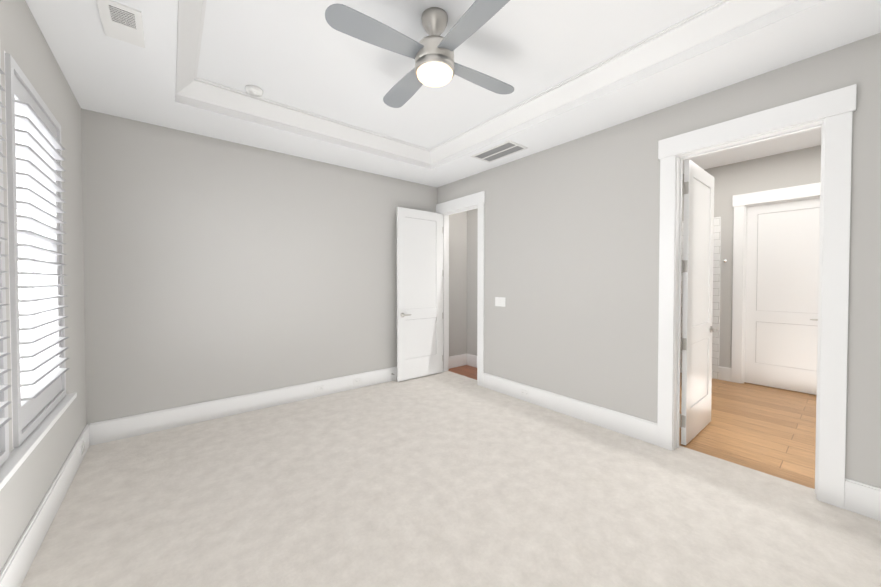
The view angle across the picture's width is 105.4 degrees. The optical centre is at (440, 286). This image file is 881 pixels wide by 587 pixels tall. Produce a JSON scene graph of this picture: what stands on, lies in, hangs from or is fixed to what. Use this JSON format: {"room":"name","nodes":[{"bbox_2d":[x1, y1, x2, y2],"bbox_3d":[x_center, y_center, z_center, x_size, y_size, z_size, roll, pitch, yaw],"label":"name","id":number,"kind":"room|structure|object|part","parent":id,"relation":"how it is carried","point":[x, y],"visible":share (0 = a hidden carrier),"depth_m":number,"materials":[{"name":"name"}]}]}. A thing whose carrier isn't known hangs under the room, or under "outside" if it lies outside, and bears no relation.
{"room":"empty bedroom","nodes":[
{"label":"empty bedroom","id":0,"kind":"room"},
{"bbox_2d":[0,0,86,571],"bbox_3d":[-1.551,-0.186,0.883,0.170,3.160,5.159,-1,1,-39],"label":"wall","id":1,"kind":"structure","parent":0,"point":[28,484],"depth_m":2.07,"materials":[{"name":"grey paint"}]},
{"bbox_2d":[4,51,51,448],"bbox_3d":[-2.304,-0.161,1.818,0.170,1.803,0.920,-1,1,-39],"label":"window","id":2,"kind":"structure","parent":1,"relation":"in","point":[33,279],"depth_m":2.13,"materials":[{"name":"grey"}]},
{"bbox_2d":[0,51,11,466],"bbox_3d":[-1.602,-0.148,1.075,0.106,1.787,0.904,-1,1,-39],"label":"blind","id":3,"kind":"object","parent":2,"relation":"attached to","point":[5,419],"visible":0.98,"depth_m":1.41,"materials":[{"name":"grey plastic"}]},
{"bbox_2d":[5,53,68,447],"bbox_3d":[-2.241,-0.161,1.869,0.106,1.787,0.904,-1,1,-39],"label":"blind","id":4,"kind":"object","parent":2,"relation":"attached to","point":[35,148],"visible":0.88,"depth_m":1.76,"materials":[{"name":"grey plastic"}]},
{"bbox_2d":[0,392,76,490],"bbox_3d":[-1.909,0.789,1.498,0.085,0.085,2.060,-1,1,-39],"label":"window sill","id":5,"kind":"structure","parent":1,"relation":"attached to","point":[15,460],"depth_m":1.61,"materials":[{"name":"white"}]},
{"bbox_2d":[0,423,91,586],"bbox_3d":[-1.478,1.297,0.967,0.018,0.190,4.879,-1,1,-39],"label":"baseboard","id":6,"kind":"structure","parent":1,"relation":"attached to","point":[14,571],"depth_m":1.81,"materials":[{"name":"white"}]},
{"bbox_2d":[81,441,84,454],"bbox_3d":[-2.810,1.269,2.637,0.007,0.070,0.114,-1,1,-39],"label":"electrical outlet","id":7,"kind":"object","parent":6,"relation":"attached to","point":[82,447],"visible":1,"depth_m":2.63,"materials":[{"name":"white plastic"}]},
{"bbox_2d":[81,108,466,423],"bbox_3d":[-1.275,-0.244,4.327,4.582,3.160,0.140,-1,1,-39],"label":"wall","id":8,"kind":"structure","parent":0,"point":[216,269],"depth_m":3.49,"materials":[{"name":"grey paint"}]},
{"bbox_2d":[92,366,396,444],"bbox_3d":[-1.516,1.245,4.058,3.778,0.190,0.016,-1,1,-39],"label":"baseboard","id":9,"kind":"structure","parent":8,"relation":"attached to","point":[105,431],"depth_m":3.46,"materials":[{"name":"white wood"}]},
{"bbox_2d":[449,354,465,368],"bbox_3d":[0.239,1.222,5.472,0.450,0.190,0.016,-1,1,-39],"label":"baseboard","id":10,"kind":"structure","parent":8,"relation":"attached to","point":[457,360],"depth_m":5.49,"materials":[{"name":"white wood"}]},
{"bbox_2d":[21,371,880,586],"bbox_3d":[-0.014,1.413,2.148,4.118,0.080,5.159,-1,1,-39],"label":"floor carpet","id":11,"kind":"object","parent":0,"point":[447,479],"visible":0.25,"depth_m":2.07,"materials":[{"name":"beige carpet"}]},
{"bbox_2d":[25,0,880,187],"bbox_3d":[-0.002,-1.635,2.106,3.808,0.304,4.879,-1,1,-39],"label":"ceiling","id":12,"kind":"structure","parent":0,"point":[102,72],"depth_m":2.40,"materials":[{"name":"white paint"}]},
{"bbox_2d":[96,0,144,47],"bbox_3d":[-1.784,-1.472,1.882,0.175,0.014,0.350,-1,1,-39],"label":"ceiling vent","id":13,"kind":"object","parent":12,"relation":"in","point":[122,22],"visible":1,"depth_m":1.86,"materials":[{"name":"white"}]},
{"bbox_2d":[176,0,206,107],"bbox_3d":[-0.948,-1.562,1.334,0.132,0.184,3.637,-1,1,-39],"label":"trim","id":14,"kind":"structure","parent":12,"relation":"attached to","point":[191,13],"depth_m":2.28,"materials":[{"name":"white paint"}]},
{"bbox_2d":[200,80,431,167],"bbox_3d":[-1.082,-1.598,3.475,2.310,0.184,0.133,-1,1,-39],"label":"ceiling tray side","id":15,"kind":"structure","parent":12,"relation":"attached to","point":[217,98],"depth_m":3.29,"materials":[{"name":"white paint"}]},
{"bbox_2d":[471,140,527,162],"bbox_3d":[0.652,-1.507,3.767,0.315,0.008,0.570,-1,1,-39],"label":"ceiling vent","id":16,"kind":"object","parent":12,"relation":"in","point":[501,150],"visible":0.98,"depth_m":3.74,"materials":[{"name":"white metal"}]},
{"bbox_2d":[428,0,824,168],"bbox_3d":[0.973,-1.588,2.880,0.132,0.184,3.637,-1,1,-39],"label":"ceiling tray side","id":17,"kind":"structure","parent":12,"relation":"attached to","point":[714,26],"depth_m":2.40,"materials":[{"name":"white paint"}]},
{"bbox_2d":[197,0,721,148],"bbox_3d":[0.013,-1.727,2.104,2.602,0.120,3.640,-1,1,-39],"label":"ceiling","id":18,"kind":"structure","parent":0,"point":[304,55],"depth_m":2.40,"materials":[{"name":"white paint"}]},
{"bbox_2d":[245,85,262,96],"bbox_3d":[-1.588,-1.660,2.858,0.136,0.040,0.136,-1,1,-39],"label":"smoke detector","id":19,"kind":"object","parent":18,"relation":"attached to","point":[254,90],"visible":1,"depth_m":2.83,"materials":[{"name":"white plastic"}]},
{"bbox_2d":[325,0,513,107],"bbox_3d":[-0.036,-1.471,2.083,0.985,0.391,0.985,0,1,11],"label":"ceiling fan","id":20,"kind":"object","parent":18,"relation":"hanging from","point":[432,55],"visible":1,"depth_m":1.97,"materials":[{"name":"grey metal"}]},
{"bbox_2d":[467,208,477,355],"bbox_3d":[1.025,-0.256,5.011,0.140,3.160,1.679,-1,1,-39],"label":"wall","id":21,"kind":"structure","parent":0,"point":[472,237],"depth_m":5.53,"materials":[{"name":"grey paint"}]},
{"bbox_2d":[466,353,476,367],"bbox_3d":[0.964,1.230,4.988,0.016,0.190,1.679,-1,1,-39],"label":"baseboard","id":22,"kind":"structure","parent":21,"relation":"attached to","point":[471,360],"depth_m":5.54,"materials":[{"name":"white wood"}]},
{"bbox_2d":[448,365,816,488],"bbox_3d":[2.623,1.374,4.439,2.863,0.080,4.899,-1,1,-39],"label":"floor","id":23,"kind":"structure","parent":0,"point":[767,430],"depth_m":3.18,"materials":[{"name":"brown wood"}]},
{"bbox_2d":[437,33,880,487],"bbox_3d":[1.535,-0.228,3.368,0.140,3.160,4.879,-1,1,-39],"label":"wall","id":24,"kind":"structure","parent":0,"point":[571,251],"depth_m":3.12,"materials":[{"name":"grey paint"}]},
{"bbox_2d":[397,207,441,381],"bbox_3d":[-0.287,0.107,4.878,0.788,2.414,0.135,-1,1,-39],"label":"hall door","id":25,"kind":"structure","parent":24,"relation":"in","point":[419,293],"depth_m":4.84,"materials":[{"name":"white wood"}]},
{"bbox_2d":[495,297,504,306],"bbox_3d":[0.752,0.193,4.228,0.010,0.116,0.166,-1,1,-39],"label":"switch plate","id":26,"kind":"object","parent":24,"relation":"attached to","point":[499,301],"visible":1,"depth_m":4.22,"materials":[{"name":"white plastic"}]},
{"bbox_2d":[483,373,656,445],"bbox_3d":[1.216,1.252,3.665,0.016,0.190,2.045,-1,1,-39],"label":"baseboard","id":27,"kind":"structure","parent":24,"relation":"attached to","point":[632,426],"depth_m":3.40,"materials":[{"name":"white wood"}]},
{"bbox_2d":[681,159,716,444],"bbox_3d":[2.377,0.138,3.086,0.788,2.414,0.135,-1,1,-39],"label":"bathroom door","id":28,"kind":"structure","parent":24,"relation":"in","point":[698,329],"depth_m":3.01,"materials":[{"name":"white wood"}]},
{"bbox_3d":[2.597,0.419,3.268,0.147,0.064,0.135,-1,1,-39],"label":"handle","id":29,"kind":"part","parent":28,"relation":"part of","materials":[{"name":"grey metal"}]},
{"bbox_2d":[844,478,880,520],"bbox_3d":[2.741,1.284,1.770,0.018,0.190,0.777,-1,1,-39],"label":"baseboard","id":30,"kind":"structure","parent":24,"relation":"attached to","point":[863,499],"depth_m":2.01,"materials":[{"name":"white"}]},
{"bbox_2d":[682,145,820,367],"bbox_3d":[4.274,-0.248,4.573,0.190,3.160,3.080,-1,1,-39],"label":"wall","id":31,"kind":"structure","parent":0,"point":[791,168],"depth_m":4.66,"materials":[{"name":"grey paint"}]},
{"bbox_2d":[680,217,720,378],"bbox_3d":[3.649,0.161,5.194,0.012,2.320,1.061,-1,1,-39],"label":"shower wall tile","id":32,"kind":"structure","parent":31,"relation":"attached to","point":[716,291],"depth_m":4.80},
{"bbox_2d":[744,198,819,394],"bbox_3d":[4.447,0.117,4.314,0.135,2.414,0.796,-1,1,-39],"label":"closet door","id":33,"kind":"structure","parent":31,"relation":"in","point":[782,290],"depth_m":4.33,"materials":[{"name":"white wood"}]},
{"bbox_2d":[683,127,821,173],"bbox_3d":[2.623,-1.765,4.386,2.863,0.120,4.899,-1,1,-39],"label":"ceiling","id":34,"kind":"structure","parent":0,"point":[795,141],"depth_m":4.16,"materials":[{"name":"white paint"}]}
]}

